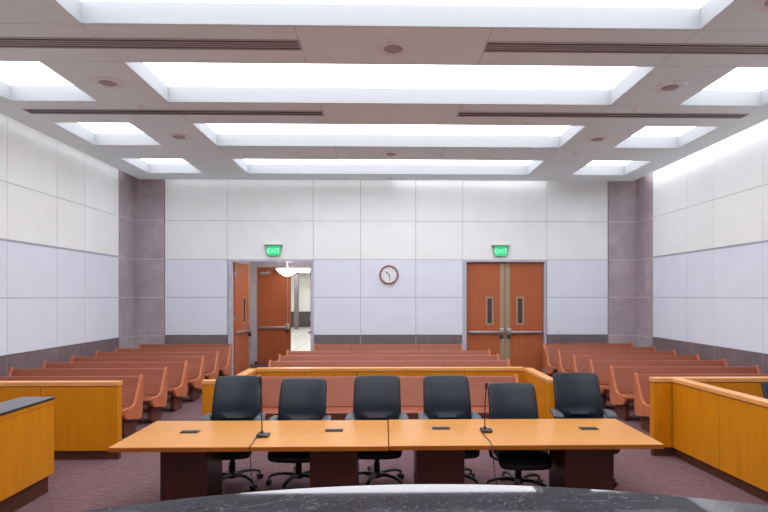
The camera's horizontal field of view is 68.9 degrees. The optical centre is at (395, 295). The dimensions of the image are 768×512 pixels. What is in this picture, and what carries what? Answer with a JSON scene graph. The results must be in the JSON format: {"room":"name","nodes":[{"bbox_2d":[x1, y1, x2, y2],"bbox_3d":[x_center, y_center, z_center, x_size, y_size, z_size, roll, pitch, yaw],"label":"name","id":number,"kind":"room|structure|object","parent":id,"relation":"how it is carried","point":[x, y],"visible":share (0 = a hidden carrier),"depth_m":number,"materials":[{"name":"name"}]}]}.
{"room":"courtroom","nodes":[
{"label":"courtroom","id":0,"kind":"room"},
{"bbox_2d":[0,113,118,355],"bbox_3d":[-6.775,-0.615,5.862,0.234,5.430,18.000,0,0,-1],"label":"wall","id":1,"kind":"structure","parent":0,"point":[59,203],"depth_m":11.12,"materials":[{"name":"white paint"}]},
{"bbox_2d":[0,338,118,375],"bbox_3d":[-6.666,1.567,5.336,0.029,1.065,16.945,0,0,-1],"label":"baseboard","id":2,"kind":"structure","parent":1,"relation":"attached to","point":[34,359],"depth_m":11.08,"materials":[{"name":"stone"}]},
{"bbox_2d":[291,274,310,326],"bbox_3d":[-6.462,0.300,27.698,16.400,3.600,20.750,0,0,-1],"label":"wall","id":3,"kind":"structure","parent":0,"point":[304,279],"depth_m":37.87,"materials":[{"name":"white paint"}]},
{"bbox_2d":[294,273,298,328],"bbox_3d":[-6.306,0.300,35.678,0.240,3.600,0.400,0,0,-1],"label":"trim","id":4,"kind":"structure","parent":3,"relation":"attached to","point":[296,275],"depth_m":35.47,"materials":[{"name":"metal"}]},
{"bbox_2d":[291,267,310,273],"bbox_3d":[-6.463,-1.550,27.723,16.000,0.100,20.700,0,0,-1],"label":"ceiling","id":5,"kind":"structure","parent":0,"point":[291,267],"depth_m":32.94,"materials":[{"name":"white paint"}]},
{"bbox_2d":[0,0,767,180],"bbox_3d":[-0.008,-3.010,5.711,12.720,0.060,17.420,0,0,-1],"label":"ceiling","id":6,"kind":"structure","parent":0,"point":[738,23],"depth_m":8.54,"materials":[{"name":"paint"}]},
{"bbox_2d":[0,61,96,100],"bbox_3d":[-5.207,-3.107,7.834,1.360,0.250,1.490,0,0,-1],"label":"ceiling light","id":7,"kind":"object","parent":6,"relation":"attached to","point":[19,80],"visible":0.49,"depth_m":8.49,"materials":[{"name":"white"}]},
{"bbox_2d":[0,61,72,84],"bbox_3d":[-5.207,-3.227,7.834,1.360,0.011,1.490,0,0,-1],"label":"diffuser","id":8,"kind":"object","parent":7,"relation":"attached to","point":[11,72],"depth_m":8.14,"materials":[{"name":"white plastic"}]},
{"bbox_2d":[54,123,160,144],"bbox_3d":[-5.259,-3.107,10.354,1.360,0.250,1.470,0,0,-1],"label":"ceiling light","id":9,"kind":"object","parent":6,"relation":"attached to","point":[94,133],"visible":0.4,"depth_m":10.96,"materials":[{"name":"white plastic"}]},
{"bbox_2d":[78,123,142,132],"bbox_3d":[-5.259,-3.227,10.354,1.360,0.011,1.470,0,0,-1],"label":"diffuser","id":10,"kind":"object","parent":9,"relation":"attached to","point":[90,127],"depth_m":10.71,"materials":[{"name":"white plastic"}]},
{"bbox_2d":[90,76,124,88],"bbox_3d":[-4.012,-2.966,7.809,0.440,0.027,0.440,0,0,-1],"label":"ceiling speaker","id":11,"kind":"object","parent":6,"relation":"attached to","point":[102,81],"visible":1,"depth_m":7.77},
{"bbox_2d":[99,80,116,86],"bbox_3d":[-4.012,-2.959,7.809,0.230,0.015,0.230,0,0,-1],"label":"grille","id":12,"kind":"object","parent":11,"relation":"attached to","point":[103,83],"depth_m":7.79,"materials":[{"name":"brown metal"}]},
{"bbox_2d":[0,37,301,50],"bbox_3d":[-3.517,-2.973,6.589,4.780,0.014,0.260,0,0,-1],"label":"ceiling vent","id":13,"kind":"object","parent":6,"relation":"in","point":[5,42],"visible":1,"depth_m":6.59,"materials":[{"name":"metal"}]},
{"bbox_2d":[121,158,201,172],"bbox_3d":[-5.311,-3.107,12.868,1.360,0.250,1.480,0,0,-1],"label":"ceiling light","id":14,"kind":"object","parent":6,"relation":"attached to","point":[148,165],"visible":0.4,"depth_m":13.58,"materials":[{"name":"white plastic"}]},
{"bbox_2d":[142,159,187,162],"bbox_3d":[-5.311,-3.227,12.868,1.360,0.011,1.480,0,0,-1],"label":"diffuser","id":15,"kind":"object","parent":14,"relation":"attached to","point":[143,160],"depth_m":13.31,"materials":[{"name":"white plastic"}]},
{"bbox_2d":[23,109,323,115],"bbox_3d":[-3.558,-2.973,9.064,4.760,0.014,0.210,0,0,-1],"label":"ceiling vent","id":16,"kind":"object","parent":6,"relation":"in","point":[31,111],"visible":1,"depth_m":9.05,"materials":[{"name":"metal"}]},
{"bbox_2d":[167,133,191,139],"bbox_3d":[-4.036,-2.966,10.449,0.440,0.027,0.440,0,0,-1],"label":"ceiling speaker","id":17,"kind":"object","parent":6,"relation":"attached to","point":[178,136],"visible":1,"depth_m":10.40},
{"bbox_2d":[173,135,185,138],"bbox_3d":[-4.036,-2.959,10.449,0.230,0.015,0.230,0,0,-1],"label":"grille","id":18,"kind":"object","parent":17,"relation":"attached to","point":[174,136],"depth_m":10.42,"materials":[{"name":"metal"}]},
{"bbox_2d":[232,159,543,174],"bbox_3d":[-0.157,-3.107,12.975,6.890,0.250,1.480,0,0,-1],"label":"ceiling light","id":19,"kind":"object","parent":6,"relation":"attached to","point":[258,166],"visible":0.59,"depth_m":13.66,"materials":[{"name":"white plastic"}]},
{"bbox_2d":[243,159,532,164],"bbox_3d":[-0.157,-3.227,12.975,6.890,0.011,1.480,0,0,-1],"label":"diffuser","id":20,"kind":"object","parent":19,"relation":"attached to","point":[247,161],"depth_m":13.51,"materials":[{"name":"white plastic"}]},
{"bbox_2d":[192,123,584,147],"bbox_3d":[-0.105,-3.107,10.460,6.890,0.250,1.470,0,0,-1],"label":"ceiling light","id":21,"kind":"object","parent":6,"relation":"attached to","point":[219,134],"visible":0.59,"depth_m":11.11,"materials":[{"name":"white"}]},
{"bbox_2d":[207,124,569,135],"bbox_3d":[-0.105,-3.227,10.460,6.890,0.011,1.470,0,0,-1],"label":"diffuser","id":22,"kind":"object","parent":21,"relation":"attached to","point":[218,129],"depth_m":10.90,"materials":[{"name":"white plastic"}]},
{"bbox_2d":[124,62,654,104],"bbox_3d":[-0.054,-3.107,7.941,6.890,0.250,1.490,0,0,-1],"label":"ceiling light","id":23,"kind":"object","parent":6,"relation":"attached to","point":[175,82],"visible":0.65,"depth_m":8.49,"materials":[{"name":"white"}]},
{"bbox_2d":[144,62,634,89],"bbox_3d":[-0.054,-3.227,7.941,6.890,0.011,1.490,0,0,-1],"label":"diffuser","id":24,"kind":"object","parent":23,"relation":"attached to","point":[248,76],"depth_m":8.22,"materials":[{"name":"white plastic"}]},
{"bbox_2d":[381,151,401,156],"bbox_3d":[-0.091,-2.966,11.721,0.440,0.027,0.440,0,0,-1],"label":"ceiling speaker","id":25,"kind":"object","parent":6,"relation":"attached to","point":[386,153],"visible":1,"depth_m":11.66},
{"bbox_2d":[375,40,410,56],"bbox_3d":[-0.029,-2.966,6.731,0.440,0.027,0.440,0,0,-1],"label":"ceiling speaker","id":26,"kind":"object","parent":6,"relation":"attached to","point":[391,48],"visible":1,"depth_m":6.69},
{"bbox_2d":[384,45,402,52],"bbox_3d":[-0.029,-2.959,6.731,0.230,0.015,0.230,0,0,-1],"label":"grille","id":27,"kind":"object","parent":26,"relation":"attached to","point":[387,48],"depth_m":6.71,"materials":[{"name":"brown metal"}]},
{"bbox_2d":[55,0,734,28],"bbox_3d":[-0.002,-3.107,5.446,6.890,0.250,1.520,0,0,-1],"label":"ceiling light","id":28,"kind":"object","parent":6,"relation":"attached to","point":[625,14],"visible":1,"depth_m":6.17,"materials":[{"name":"white"}]},
{"bbox_2d":[80,0,707,7],"bbox_3d":[-0.002,-3.227,5.446,6.890,0.011,1.520,0,0,-1],"label":"diffuser","id":29,"kind":"object","parent":28,"relation":"attached to","point":[316,3],"depth_m":6.15,"materials":[{"name":"white plastic"}]},
{"bbox_2d":[585,135,609,141],"bbox_3d":[3.822,-2.966,10.611,0.440,0.027,0.440,0,0,-1],"label":"ceiling speaker","id":30,"kind":"object","parent":6,"relation":"attached to","point":[601,138],"visible":1,"depth_m":10.55},
{"bbox_2d":[591,138,603,140],"bbox_3d":[3.822,-2.959,10.611,0.230,0.015,0.230,0,0,-1],"label":"grille","id":31,"kind":"object","parent":30,"relation":"attached to","point":[592,139],"depth_m":10.58,"materials":[{"name":"brown metal"}]},
{"bbox_2d":[457,112,748,118],"bbox_3d":[3.401,-2.973,9.207,4.760,0.014,0.210,0,0,-1],"label":"ceiling vent","id":32,"kind":"object","parent":6,"relation":"in","point":[460,114],"visible":1,"depth_m":9.20,"materials":[{"name":"metal"}]},
{"bbox_2d":[572,161,650,174],"bbox_3d":[4.997,-3.107,13.081,1.360,0.250,1.480,0,0,-1],"label":"ceiling light","id":33,"kind":"object","parent":6,"relation":"attached to","point":[594,167],"visible":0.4,"depth_m":13.79,"materials":[{"name":"white plastic"}]},
{"bbox_2d":[587,161,630,164],"bbox_3d":[4.997,-3.227,13.081,1.360,0.011,1.480,0,0,-1],"label":"diffuser","id":34,"kind":"object","parent":33,"relation":"attached to","point":[593,162],"depth_m":13.52,"materials":[{"name":"white plastic"}]},
{"bbox_2d":[483,41,767,54],"bbox_3d":[3.462,-2.973,6.733,4.780,0.014,0.260,0,0,-1],"label":"ceiling vent","id":35,"kind":"object","parent":6,"relation":"in","point":[491,46],"visible":1,"depth_m":6.71,"materials":[{"name":"metal"}]},
{"bbox_2d":[613,126,718,147],"bbox_3d":[5.048,-3.107,10.566,1.360,0.250,1.470,0,0,-1],"label":"ceiling light","id":36,"kind":"object","parent":6,"relation":"attached to","point":[649,136],"visible":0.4,"depth_m":11.19,"materials":[{"name":"white plastic"}]},
{"bbox_2d":[632,126,693,135],"bbox_3d":[5.048,-3.227,10.566,1.360,0.011,1.470,0,0,-1],"label":"diffuser","id":37,"kind":"object","parent":36,"relation":"attached to","point":[648,130],"depth_m":10.97,"materials":[{"name":"white plastic"}]},
{"bbox_2d":[653,81,686,92],"bbox_3d":[3.907,-2.966,7.972,0.440,0.027,0.440,0,0,-1],"label":"ceiling speaker","id":38,"kind":"object","parent":6,"relation":"attached to","point":[672,86],"visible":1,"depth_m":7.93},
{"bbox_2d":[661,85,678,90],"bbox_3d":[3.907,-2.959,7.972,0.230,0.015,0.230,0,0,-1],"label":"grille","id":39,"kind":"object","parent":38,"relation":"attached to","point":[664,87],"depth_m":7.97,"materials":[{"name":"brown metal"}]},
{"bbox_2d":[680,68,767,105],"bbox_3d":[5.100,-3.107,8.047,1.360,0.250,1.490,0,0,-1],"label":"ceiling light","id":40,"kind":"object","parent":6,"relation":"attached to","point":[740,86],"visible":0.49,"depth_m":8.76,"materials":[{"name":"white"}]},
{"bbox_2d":[703,68,767,90],"bbox_3d":[5.100,-3.227,8.047,1.360,0.011,1.490,0,0,-1],"label":"diffuser","id":41,"kind":"object","parent":40,"relation":"attached to","point":[739,79],"depth_m":8.41,"materials":[{"name":"white plastic"}]},
{"bbox_2d":[752,0,767,11],"bbox_3d":[3.845,-2.966,5.630,0.440,0.027,0.440,0,0,-1],"label":"ceiling speaker","id":42,"kind":"object","parent":6,"relation":"attached to","point":[758,5],"visible":1,"depth_m":5.72},
{"bbox_2d":[165,179,607,335],"bbox_3d":[-0.197,-0.615,14.884,13.760,5.430,0.230,0,0,-1],"label":"wall","id":43,"kind":"structure","parent":0,"point":[351,230],"depth_m":14.77,"materials":[{"name":"white paint"}]},
{"bbox_2d":[118,170,164,347],"bbox_3d":[-6.449,-0.608,14.244,0.828,5.415,0.848,0,0,-1],"label":"column","id":44,"kind":"structure","parent":43,"relation":"attached to","point":[141,297],"depth_m":14.61,"materials":[{"name":"stone"}]},
{"bbox_2d":[234,263,251,374],"bbox_3d":[-4.182,0.603,15.350,0.126,2.975,1.038,0,0,8],"label":"door","id":45,"kind":"structure","parent":43,"relation":"in","point":[242,328],"depth_m":15.28,"materials":[{"name":"brown wood"}]},
{"bbox_2d":[228,259,313,375],"bbox_3d":[-3.271,0.570,14.821,2.230,3.060,0.270,0,0,-1],"label":"trim","id":46,"kind":"structure","parent":43,"relation":"attached to","point":[230,261],"depth_m":14.70,"materials":[{"name":"paint"}]},
{"bbox_2d":[264,244,282,255],"bbox_3d":[-3.193,-1.192,14.652,0.480,0.315,0.109,0,0,-1],"label":"exit sign","id":47,"kind":"object","parent":43,"relation":"attached to","point":[271,249],"visible":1,"depth_m":14.64,"materials":[{"name":"plastic"}]},
{"bbox_2d":[165,335,607,374],"bbox_3d":[-0.195,1.567,14.784,11.668,1.065,0.029,0,0,-1],"label":"baseboard","id":48,"kind":"structure","parent":43,"relation":"attached to","point":[169,339],"depth_m":14.77,"materials":[{"name":"stone"}]},
{"bbox_2d":[379,265,398,283],"bbox_3d":[-0.174,-0.560,14.741,0.510,0.510,0.053,0,0,-1],"label":"wall clock","id":49,"kind":"object","parent":43,"relation":"attached to","point":[388,274],"visible":1,"depth_m":14.75,"materials":[{"name":"white plastic"}]},
{"bbox_2d":[467,263,504,359],"bbox_3d":[2.384,0.603,14.878,1.038,2.975,0.126,0,0,-1],"label":"door","id":50,"kind":"structure","parent":43,"relation":"in","point":[485,281],"depth_m":14.89,"materials":[{"name":"brown wood"}]},
{"bbox_2d":[491,245,509,256],"bbox_3d":[2.776,-1.192,14.775,0.480,0.315,0.109,0,0,-1],"label":"exit sign","id":51,"kind":"object","parent":43,"relation":"attached to","point":[498,250],"visible":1,"depth_m":14.77,"materials":[{"name":"plastic"}]},
{"bbox_2d":[462,260,545,373],"bbox_3d":[2.878,0.570,14.947,2.230,3.060,0.270,0,0,-1],"label":"trim","id":52,"kind":"structure","parent":43,"relation":"attached to","point":[464,262],"depth_m":14.79,"materials":[{"name":"paint"}]},
{"bbox_2d":[505,263,543,372],"bbox_3d":[3.433,0.603,14.899,1.038,2.975,0.126,0,0,-1],"label":"door","id":53,"kind":"structure","parent":43,"relation":"in","point":[524,318],"depth_m":14.91,"materials":[{"name":"brown wood"}]},
{"bbox_2d":[608,172,653,346],"bbox_3d":[6.077,-0.608,14.502,0.828,5.415,0.848,0,0,-1],"label":"column","id":54,"kind":"structure","parent":43,"relation":"attached to","point":[630,203],"depth_m":14.86,"materials":[{"name":"stone"}]},
{"bbox_2d":[14,327,767,511],"bbox_3d":[-3.862,2.150,17.524,20.780,0.101,41.200,0,0,-1],"label":"floor","id":55,"kind":"structure","parent":0,"point":[133,478],"depth_m":6.52,"materials":[{"name":"carpet"}]},
{"bbox_2d":[0,397,54,511],"bbox_3d":[-4.518,1.594,4.563,1.735,1.012,2.950,0,0,-1],"label":"desk","id":56,"kind":"object","parent":55,"relation":"on","point":[26,423],"visible":1,"depth_m":5.58,"materials":[{"name":"brown wood"}]},
{"bbox_2d":[0,380,122,459],"bbox_3d":[-5.114,1.600,7.201,3.122,1.000,0.142,0,0,-1],"label":"wall","id":57,"kind":"structure","parent":55,"relation":"on","point":[87,414],"depth_m":7.16,"materials":[{"name":"brown wood"}]},
{"bbox_2d":[0,375,143,437],"bbox_3d":[-5.244,1.661,8.401,2.640,0.877,0.645,0,0,-1],"label":"pew","id":58,"kind":"object","parent":55,"relation":"on","point":[132,387],"visible":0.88,"depth_m":8.63,"materials":[{"name":"brown wood"}]},
{"bbox_2d":[8,367,167,422],"bbox_3d":[-5.255,1.661,9.341,2.658,0.877,0.645,0,0,-1],"label":"pew","id":59,"kind":"object","parent":55,"relation":"on","point":[155,386],"visible":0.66,"depth_m":9.56,"materials":[{"name":"brown wood"}]},
{"bbox_2d":[42,361,187,411],"bbox_3d":[-5.265,1.661,10.281,2.676,0.877,0.645,0,0,-1],"label":"pew","id":60,"kind":"object","parent":55,"relation":"on","point":[177,371],"visible":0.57,"depth_m":10.50,"materials":[{"name":"brown wood"}]},
{"bbox_2d":[70,355,204,401],"bbox_3d":[-5.275,1.661,11.221,2.694,0.877,0.645,0,0,-1],"label":"pew","id":61,"kind":"object","parent":55,"relation":"on","point":[196,364],"visible":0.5,"depth_m":11.45,"materials":[{"name":"brown wood"}]},
{"bbox_2d":[94,351,218,379],"bbox_3d":[-5.286,1.661,12.161,2.712,0.877,0.645,0,0,-1],"label":"pew","id":62,"kind":"object","parent":55,"relation":"on","point":[211,358],"visible":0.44,"depth_m":12.39,"materials":[{"name":"brown wood"}]},
{"bbox_2d":[115,347,231,376],"bbox_3d":[-5.296,1.661,13.101,2.730,0.877,0.645,0,0,-1],"label":"pew","id":63,"kind":"object","parent":55,"relation":"on","point":[224,353],"visible":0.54,"depth_m":13.34,"materials":[{"name":"brown wood"}]},
{"bbox_2d":[139,343,231,375],"bbox_3d":[-5.403,1.661,14.159,2.360,0.877,0.645,0,0,-1],"label":"pew","id":64,"kind":"object","parent":55,"relation":"on","point":[230,344],"visible":0.22,"depth_m":14.41,"materials":[{"name":"brown wood"}]},
{"bbox_2d":[199,375,265,490],"bbox_3d":[-1.824,1.525,6.290,0.721,1.150,0.853,0,0,-5],"label":"office chair","id":65,"kind":"object","parent":55,"relation":"on","point":[238,397],"visible":0.49,"depth_m":6.47,"materials":[{"name":"black leather"}]},
{"bbox_2d":[108,420,387,500],"bbox_3d":[-1.325,1.725,5.544,2.498,0.750,1.068,0,0,-1],"label":"conference table","id":66,"kind":"object","parent":55,"relation":"on","point":[190,463],"visible":0.84,"depth_m":5.30,"materials":[{"name":"brown wood"}]},
{"bbox_2d":[179,430,200,432],"bbox_3d":[-2.040,1.345,5.559,0.180,0.010,0.110,0,0,-1],"label":"outlet","id":67,"kind":"object","parent":66,"relation":"attached to","point":[182,431],"visible":1,"depth_m":5.54,"materials":[{"name":"black plastic"}]},
{"bbox_2d":[249,376,270,491],"bbox_3d":[-1.228,1.435,5.228,0.199,1.322,0.456,0,0,-1],"label":"microphone","id":68,"kind":"object","parent":66,"relation":"on","point":[261,434],"visible":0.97,"depth_m":5.37,"materials":[{"name":"black plastic"}]},
{"bbox_2d":[325,429,342,431],"bbox_3d":[-0.616,1.345,5.619,0.180,0.010,0.110,0,0,-1],"label":"outlet","id":69,"kind":"object","parent":66,"relation":"attached to","point":[326,430],"visible":1,"depth_m":5.58,"materials":[{"name":"black plastic"}]},
{"bbox_2d":[266,378,330,489],"bbox_3d":[-1.080,1.540,6.286,0.721,1.120,0.853,0,0,0],"label":"office chair","id":70,"kind":"object","parent":55,"relation":"on","point":[299,398],"visible":0.54,"depth_m":6.46,"materials":[{"name":"black leather"}]},
{"bbox_2d":[345,375,408,484],"bbox_3d":[-0.211,1.525,6.304,0.721,1.150,0.853,0,0,-1],"label":"office chair","id":71,"kind":"object","parent":55,"relation":"on","point":[376,397],"visible":0.56,"depth_m":6.48,"materials":[{"name":"black leather"}]},
{"bbox_2d":[201,367,554,420],"bbox_3d":[-0.037,1.623,8.326,5.202,0.955,1.422,0,0,-1],"label":"rail","id":72,"kind":"object","parent":55,"relation":"on","point":[543,383],"visible":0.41,"depth_m":8.87,"materials":[{"name":"brown wood"}]},
{"bbox_2d":[258,374,517,420],"bbox_3d":[-0.108,1.661,8.407,4.030,0.877,0.645,0,0,-1],"label":"pew","id":73,"kind":"object","parent":55,"relation":"on","point":[340,389],"visible":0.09,"depth_m":8.55,"materials":[{"name":"brown wood"}]},
{"bbox_2d":[313,343,462,350],"bbox_3d":[-0.184,1.661,14.267,3.860,0.877,0.645,0,0,-1],"label":"pew","id":74,"kind":"object","parent":55,"relation":"on","point":[317,347],"visible":0.19,"depth_m":14.49,"materials":[{"name":"brown wood"}]},
{"bbox_2d":[286,350,490,355],"bbox_3d":[-0.146,1.661,12.447,4.620,0.877,0.645,0,0,-1],"label":"pew","id":75,"kind":"object","parent":55,"relation":"on","point":[289,353],"visible":0.14,"depth_m":12.69,"materials":[{"name":"brown wood"}]},
{"bbox_2d":[268,359,509,366],"bbox_3d":[-0.106,1.661,10.488,4.620,0.877,0.645,0,0,-1],"label":"pew","id":76,"kind":"object","parent":55,"relation":"on","point":[479,363],"visible":0.23,"depth_m":10.73,"materials":[{"name":"brown wood"}]},
{"bbox_2d":[278,354,499,360],"bbox_3d":[-0.126,1.661,11.467,4.620,0.877,0.645,0,0,-1],"label":"pew","id":77,"kind":"object","parent":55,"relation":"on","point":[309,357],"visible":0.14,"depth_m":11.71,"materials":[{"name":"brown wood"}]},
{"bbox_2d":[418,375,481,484],"bbox_3d":[0.608,1.525,6.321,0.721,1.150,0.853,0,0,-2],"label":"office chair","id":78,"kind":"object","parent":55,"relation":"on","point":[444,396],"visible":0.39,"depth_m":6.52,"materials":[{"name":"black leather"}]},
{"bbox_2d":[485,382,551,486],"bbox_3d":[1.329,1.552,6.115,0.721,1.095,0.853,0,0,0],"label":"office chair","id":79,"kind":"object","parent":55,"relation":"on","point":[507,400],"visible":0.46,"depth_m":6.29,"materials":[{"name":"black leather"}]},
{"bbox_2d":[388,419,664,490],"bbox_3d":[1.185,1.725,5.611,2.508,0.750,1.078,0,0,-1],"label":"conference table","id":80,"kind":"object","parent":55,"relation":"on","point":[582,459],"visible":0.84,"depth_m":5.37,"materials":[{"name":"brown wood"}]},
{"bbox_2d":[432,427,449,429],"bbox_3d":[0.462,1.345,5.711,0.180,0.010,0.110,0,0,-1],"label":"outlet","id":81,"kind":"object","parent":80,"relation":"attached to","point":[433,428],"visible":1,"depth_m":5.67,"materials":[{"name":"black plastic"}]},
{"bbox_2d":[480,383,496,484],"bbox_3d":[0.950,1.480,5.343,0.199,1.232,0.596,0,0,-1],"label":"microphone","id":82,"kind":"object","parent":80,"relation":"on","point":[484,429],"visible":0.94,"depth_m":5.54,"materials":[{"name":"black plastic"}]},
{"bbox_2d":[578,427,598,429],"bbox_3d":[1.963,1.345,5.702,0.180,0.010,0.110,0,0,-1],"label":"outlet","id":83,"kind":"object","parent":80,"relation":"attached to","point":[581,428],"visible":1,"depth_m":5.66,"materials":[{"name":"black plastic"}]},
{"bbox_2d":[550,372,619,487],"bbox_3d":[2.150,1.515,6.412,0.721,1.170,0.853,0,0,2],"label":"office chair","id":84,"kind":"object","parent":55,"relation":"on","point":[577,395],"visible":0.5,"depth_m":6.61,"materials":[{"name":"black leather"}]},
{"bbox_2d":[543,343,632,375],"bbox_3d":[5.035,1.661,14.374,2.360,0.877,0.645,0,0,-1],"label":"pew","id":85,"kind":"object","parent":55,"relation":"on","point":[544,344],"visible":0.23,"depth_m":14.62,"materials":[{"name":"brown wood"}]},
{"bbox_2d":[545,346,655,377],"bbox_3d":[4.988,1.661,13.353,2.695,0.877,0.645,0,0,-1],"label":"pew","id":86,"kind":"object","parent":55,"relation":"on","point":[551,365],"visible":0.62,"depth_m":13.58,"materials":[{"name":"brown wood"}]},
{"bbox_2d":[557,350,676,372],"bbox_3d":[5.014,1.661,12.414,2.682,0.877,0.645,0,0,-1],"label":"pew","id":87,"kind":"object","parent":55,"relation":"on","point":[564,358],"visible":0.3,"depth_m":12.65,"materials":[{"name":"brown wood"}]},
{"bbox_2d":[572,354,699,372],"bbox_3d":[5.040,1.661,11.474,2.669,0.877,0.645,0,0,-1],"label":"pew","id":88,"kind":"object","parent":55,"relation":"on","point":[580,363],"visible":0.23,"depth_m":11.71,"materials":[{"name":"brown wood"}]},
{"bbox_2d":[589,359,727,408],"bbox_3d":[5.066,1.661,10.534,2.656,0.877,0.645,0,0,-1],"label":"pew","id":89,"kind":"object","parent":55,"relation":"on","point":[600,368],"visible":0.32,"depth_m":10.76,"materials":[{"name":"brown wood"}]},
{"bbox_2d":[609,365,760,420],"bbox_3d":[5.092,1.661,9.595,2.643,0.877,0.645,0,0,-1],"label":"pew","id":90,"kind":"object","parent":55,"relation":"on","point":[621,383],"visible":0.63,"depth_m":9.81,"materials":[{"name":"brown wood"}]},
{"bbox_2d":[633,373,767,432],"bbox_3d":[5.118,1.661,8.655,2.630,0.877,0.645,0,0,-1],"label":"pew","id":91,"kind":"object","parent":55,"relation":"on","point":[641,381],"visible":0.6,"depth_m":8.83,"materials":[{"name":"brown wood"}]},
{"bbox_2d":[649,376,767,502],"bbox_3d":[5.024,1.587,5.441,3.222,1.025,4.098,0,0,-1],"label":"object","id":92,"kind":"object","parent":55,"relation":"on","point":[718,426],"visible":0.94,"depth_m":6.57,"materials":[{"name":"brown wood"}]},
{"bbox_2d":[761,382,767,398],"bbox_3d":[4.643,1.570,6.394,0.721,1.060,0.853,0,0,5],"label":"office chair","id":93,"kind":"object","parent":55,"relation":"on","point":[764,385],"visible":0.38,"depth_m":6.70,"materials":[{"name":"black leather"}]},
{"bbox_3d":[0.124,1.875,-0.673,6.400,0.449,4.550,0,0,-1],"label":"trim","id":94,"kind":"structure","parent":55,"relation":"on","visible":0},
{"bbox_2d":[79,484,767,511],"bbox_3d":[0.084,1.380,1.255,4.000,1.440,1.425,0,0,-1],"label":"countertop","id":95,"kind":"structure","parent":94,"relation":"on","point":[403,497],"depth_m":1.81,"materials":[{"name":"stone"}]},
{"bbox_2d":[653,119,767,353],"bbox_3d":[6.748,-0.615,6.140,0.234,5.430,18.000,0,0,-1],"label":"wall","id":96,"kind":"structure","parent":0,"point":[710,205],"depth_m":11.39,"materials":[{"name":"white paint"}]},
{"bbox_2d":[653,337,767,373],"bbox_3d":[6.660,1.567,5.611,0.029,1.065,16.945,0,0,-1],"label":"baseboard","id":97,"kind":"structure","parent":96,"relation":"attached to","point":[733,357],"depth_m":11.42,"materials":[{"name":"stone"}]},
{"bbox_3d":[-3.282,0.490,16.086,2.620,3.220,2.300,0,0,-1],"label":"wall","id":98,"kind":"structure","parent":0,"visible":0},
{"bbox_2d":[257,267,290,363],"bbox_3d":[-3.752,0.603,17.159,1.044,2.975,0.279,0,0,-1],"label":"door","id":99,"kind":"structure","parent":98,"relation":"in","point":[273,288],"depth_m":17.25,"materials":[{"name":"brown wood"}]},
{"bbox_2d":[250,262,310,363],"bbox_3d":[-3.307,0.490,17.300,2.320,3.220,0.170,0,0,-1],"label":"trim","id":100,"kind":"structure","parent":98,"relation":"attached to","point":[253,265],"depth_m":17.20,"materials":[{"name":"paint"}]},
{"bbox_3d":[-3.284,-1.170,16.186,2.620,0.100,2.500,0,0,-1],"label":"ceiling","id":101,"kind":"structure","parent":0,"visible":0},
{"bbox_2d":[276,262,298,275],"bbox_3d":[-3.079,-0.839,15.940,0.660,0.558,0.660,0,0,-1],"label":"pendant lamp","id":102,"kind":"object","parent":101,"relation":"hanging from","point":[285,271],"visible":0.9,"depth_m":15.74,"materials":[{"name":"white glass"}]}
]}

